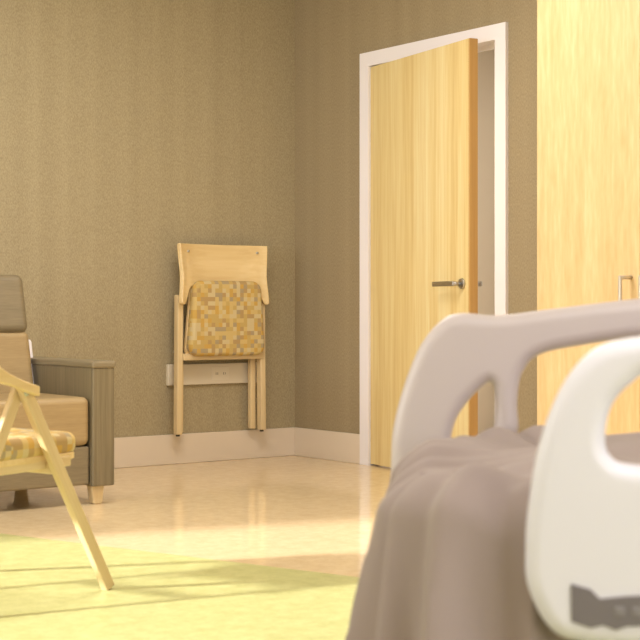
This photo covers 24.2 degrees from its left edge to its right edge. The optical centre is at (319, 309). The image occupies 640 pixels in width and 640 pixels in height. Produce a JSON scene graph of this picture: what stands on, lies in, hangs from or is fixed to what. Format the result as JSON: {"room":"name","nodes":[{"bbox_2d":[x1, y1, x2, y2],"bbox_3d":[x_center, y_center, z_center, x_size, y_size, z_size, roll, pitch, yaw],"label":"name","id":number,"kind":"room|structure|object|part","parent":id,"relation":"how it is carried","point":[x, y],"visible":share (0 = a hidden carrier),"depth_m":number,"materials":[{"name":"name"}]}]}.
{"room":"hospital room","nodes":[
{"label":"hospital room","id":0,"kind":"room"},
{"bbox_2d":[0,0,294,437],"bbox_3d":[-2.507,-0.555,6.715,6.070,2.750,0.120,0,0,-37],"label":"wall","id":1,"kind":"structure","parent":0,"point":[131,131],"depth_m":7.83,"materials":[{"name":"paint"}]},
{"bbox_2d":[114,427,294,467],"bbox_3d":[-2.454,0.741,6.670,5.800,0.158,0.014,0,0,-37],"label":"baseboard","id":2,"kind":"structure","parent":1,"relation":"attached to","point":[138,451],"depth_m":8.03,"materials":[{"name":"white paint"}]},
{"bbox_2d":[166,362,256,385],"bbox_3d":[-0.579,0.345,8.074,0.580,0.112,0.026,0,0,-37],"label":"outlet panel","id":3,"kind":"object","parent":1,"relation":"attached to","point":[206,373],"visible":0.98,"depth_m":8.06,"materials":[{"name":"beige"}]},
{"bbox_3d":[-0.541,0.345,8.090,0.110,0.072,0.004,0,0,-37],"label":"socket plate","id":4,"kind":"part","parent":3,"relation":"part of","materials":[{"name":"beige plastic"}]},
{"bbox_2d":[173,243,268,436],"bbox_3d":[-0.542,0.157,8.013,0.572,1.015,0.167,0,0,-37],"label":"folding chair","id":5,"kind":"object","parent":1,"relation":"attached to","point":[226,286],"visible":1,"depth_m":7.96,"materials":[{"name":"brown wood"}]},
{"bbox_3d":[-0.746,0.287,7.842,0.034,0.735,0.040,1,0,-37],"label":"leg","id":6,"kind":"part","parent":5,"relation":"part of","materials":[{"name":"brown wood"}]},
{"bbox_3d":[-0.744,0.295,7.897,0.034,0.710,0.030,0,0,-37],"label":"leg","id":7,"kind":"part","parent":5,"relation":"part of","materials":[{"name":"brown wood"}]},
{"bbox_3d":[-0.521,0.248,7.994,0.512,0.036,0.030,0,0,-37],"label":"seat rail","id":8,"kind":"part","parent":5,"relation":"part of","materials":[{"name":"brown wood"}]},
{"bbox_3d":[-0.375,0.295,8.174,0.034,0.710,0.030,0,0,-37],"label":"leg","id":9,"kind":"part","parent":5,"relation":"part of","materials":[{"name":"brown wood"}]},
{"bbox_3d":[-0.322,0.287,8.160,0.034,0.735,0.040,-1,0,-37],"label":"leg","id":10,"kind":"part","parent":5,"relation":"part of","materials":[{"name":"brown wood"}]},
{"bbox_2d":[0,455,390,639],"bbox_3d":[0.246,0.870,3.079,5.800,0.100,9.000,0,0,-37],"label":"floor","id":11,"kind":"structure","parent":0,"point":[267,548],"depth_m":4.98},
{"bbox_2d":[0,367,113,589],"bbox_3d":[-1.025,0.406,4.255,0.564,0.833,0.707,0,0,37],"label":"folding chair","id":12,"kind":"object","parent":11,"relation":"on","point":[39,449],"visible":1,"depth_m":4.18,"materials":[{"name":"brown wood"}]},
{"bbox_3d":[-0.925,0.518,4.014,0.022,0.665,0.036,0,-26,37],"label":"leg","id":13,"kind":"part","parent":12,"relation":"part of","materials":[{"name":"brown wood"}]},
{"bbox_3d":[-1.118,0.114,4.131,0.564,0.250,0.399,0,0,37],"label":"bent backrest arm","id":14,"kind":"part","parent":12,"relation":"part of","materials":[{"name":"brown wood"}]},
{"bbox_3d":[-0.861,0.440,4.132,0.020,0.030,0.450,0,1,37],"label":"seat rail","id":15,"kind":"part","parent":12,"relation":"part of","materials":[{"name":"brown wood"}]},
{"bbox_3d":[-0.944,0.450,4.363,0.474,0.030,0.022,0,0,37],"label":"cross rail","id":16,"kind":"part","parent":12,"relation":"part of","materials":[{"name":"yellow wood"}]},
{"bbox_2d":[0,275,115,503],"bbox_3d":[-1.442,0.331,6.405,0.808,0.978,0.856,0,0,-37],"label":"recliner armchair","id":17,"kind":"object","parent":11,"relation":"on","point":[76,397],"visible":0.76,"depth_m":6.29,"materials":[{"name":"beige leather"}]},
{"bbox_2d":[0,275,26,332],"bbox_3d":[-1.571,-0.017,6.576,0.540,0.270,0.145,0,-14,-37],"label":"cushion","id":18,"kind":"object","parent":17,"relation":"on","point":[12,304],"depth_m":6.64,"materials":[{"name":"leather"}]},
{"bbox_2d":[0,332,32,392],"bbox_3d":[-1.533,0.264,6.526,0.550,0.325,0.130,0,-14,-37],"label":"cushion","id":19,"kind":"object","parent":17,"relation":"on","point":[16,358],"depth_m":6.60,"materials":[{"name":"beige leather"}]},
{"bbox_2d":[0,393,87,445],"bbox_3d":[-1.357,0.468,6.292,0.584,0.205,0.538,0,0,-37],"label":"seat cushion","id":20,"kind":"object","parent":17,"relation":"on","point":[68,412],"depth_m":6.19,"materials":[{"name":"beige leather"}]},
{"bbox_3d":[-1.420,0.653,6.376,0.584,0.163,0.728,0,0,-37],"label":"panel","id":21,"kind":"part","parent":17,"relation":"part of","materials":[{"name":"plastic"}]},
{"bbox_3d":[-1.160,0.492,6.608,0.105,0.500,0.830,0,0,-37],"label":"arm panel","id":22,"kind":"part","parent":17,"relation":"part of","materials":[{"name":"beige laminate"}]},
{"bbox_2d":[345,299,639,639],"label":"hospital bed","id":23,"kind":"object","parent":11,"relation":"on","point":[501,532],"visible":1,"depth_m":2.00,"materials":[{"name":"beige plastic"}]},
{"bbox_3d":[0.576,0.191,2.851,0.893,0.442,0.064,0,0,7],"label":"rail","id":24,"kind":"part","parent":23,"relation":"part of","materials":[{"name":"grey plastic"}]},
{"bbox_3d":[0.603,0.233,1.911,0.674,0.405,0.060,0,0,7],"label":"rail","id":25,"kind":"part","parent":23,"relation":"part of","materials":[{"name":"white plastic"}]},
{"bbox_3d":[0.394,0.381,1.905,0.145,0.058,0.004,0,0,7],"label":"control panel","id":26,"kind":"part","parent":23,"relation":"part of","materials":[{"name":"grey plastic"}]},
{"bbox_2d":[537,0,639,434],"bbox_3d":[1.730,-0.530,5.415,0.619,2.700,2.149,0,0,-37],"label":"wardrobe","id":27,"kind":"object","parent":11,"relation":"on","point":[588,51],"visible":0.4,"depth_m":5.90,"materials":[{"name":"brown wood"}]},
{"bbox_3d":[1.171,-0.125,5.708,0.062,0.016,0.016,0,0,-37],"label":"pull post","id":28,"kind":"part","parent":27,"relation":"part of","materials":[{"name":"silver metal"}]},
{"bbox_2d":[295,0,536,433],"bbox_3d":[2.612,-0.555,4.859,0.120,2.750,9.000,0,0,-37],"label":"wall","id":29,"kind":"structure","parent":0,"point":[331,36],"depth_m":8.03,"materials":[{"name":"paint"}]},
{"bbox_2d":[295,427,359,463],"bbox_3d":[0.042,0.741,8.164,0.014,0.158,0.601,0,0,-37],"label":"baseboard","id":30,"kind":"structure","parent":29,"relation":"attached to","point":[313,443],"depth_m":8.15,"materials":[{"name":"white paint"}]},
{"bbox_2d":[360,22,507,464],"bbox_3d":[0.602,-0.271,7.524,0.148,2.181,1.107,0,0,-37],"label":"door frame","id":31,"kind":"structure","parent":29,"relation":"in","point":[495,36],"depth_m":7.78,"materials":[{"name":"white paint"}]},
{"bbox_2d":[371,38,468,467],"bbox_3d":[0.504,-0.234,7.457,0.045,2.093,0.945,0,0,-27],"label":"door leaf","id":32,"kind":"structure","parent":31,"relation":"attached to","point":[420,101],"depth_m":7.47,"materials":[{"name":"brown wood"}]},
{"bbox_2d":[432,281,454,286],"bbox_3d":[0.590,-0.125,7.124,0.014,0.024,0.195,0,0,-26],"label":"lever","id":33,"kind":"object","parent":32,"relation":"attached to","point":[439,283],"visible":1,"depth_m":7.11,"materials":[{"name":"silver metal"}]},
{"bbox_2d":[453,278,464,288],"bbox_3d":[0.651,-0.125,7.058,0.058,0.050,0.050,0,0,-27],"label":"rose","id":34,"kind":"object","parent":32,"relation":"attached to","point":[462,280],"depth_m":7.05,"materials":[{"name":"silver metal"}]},
{"bbox_3d":[0.647,-0.125,7.055,0.048,0.020,0.020,0,0,-27],"label":"handle neck","id":35,"kind":"part","parent":34,"relation":"part of","materials":[{"name":"silver metal"}]},
{"bbox_2d":[469,38,477,436],"bbox_3d":[0.723,-0.235,7.031,0.044,2.093,0.012,0,0,-27],"label":"door leaf edge","id":36,"kind":"object","parent":32,"relation":"attached to","point":[473,43],"depth_m":7.02,"materials":[{"name":"brown wood"}]},
{"bbox_2d":[478,49,494,433],"bbox_3d":[1.412,-0.555,8.117,1.880,2.750,3.250,0,0,-37],"label":"wall","id":37,"kind":"structure","parent":0,"point":[486,59],"depth_m":9.79,"materials":[{"name":"beige paint"}]}
]}

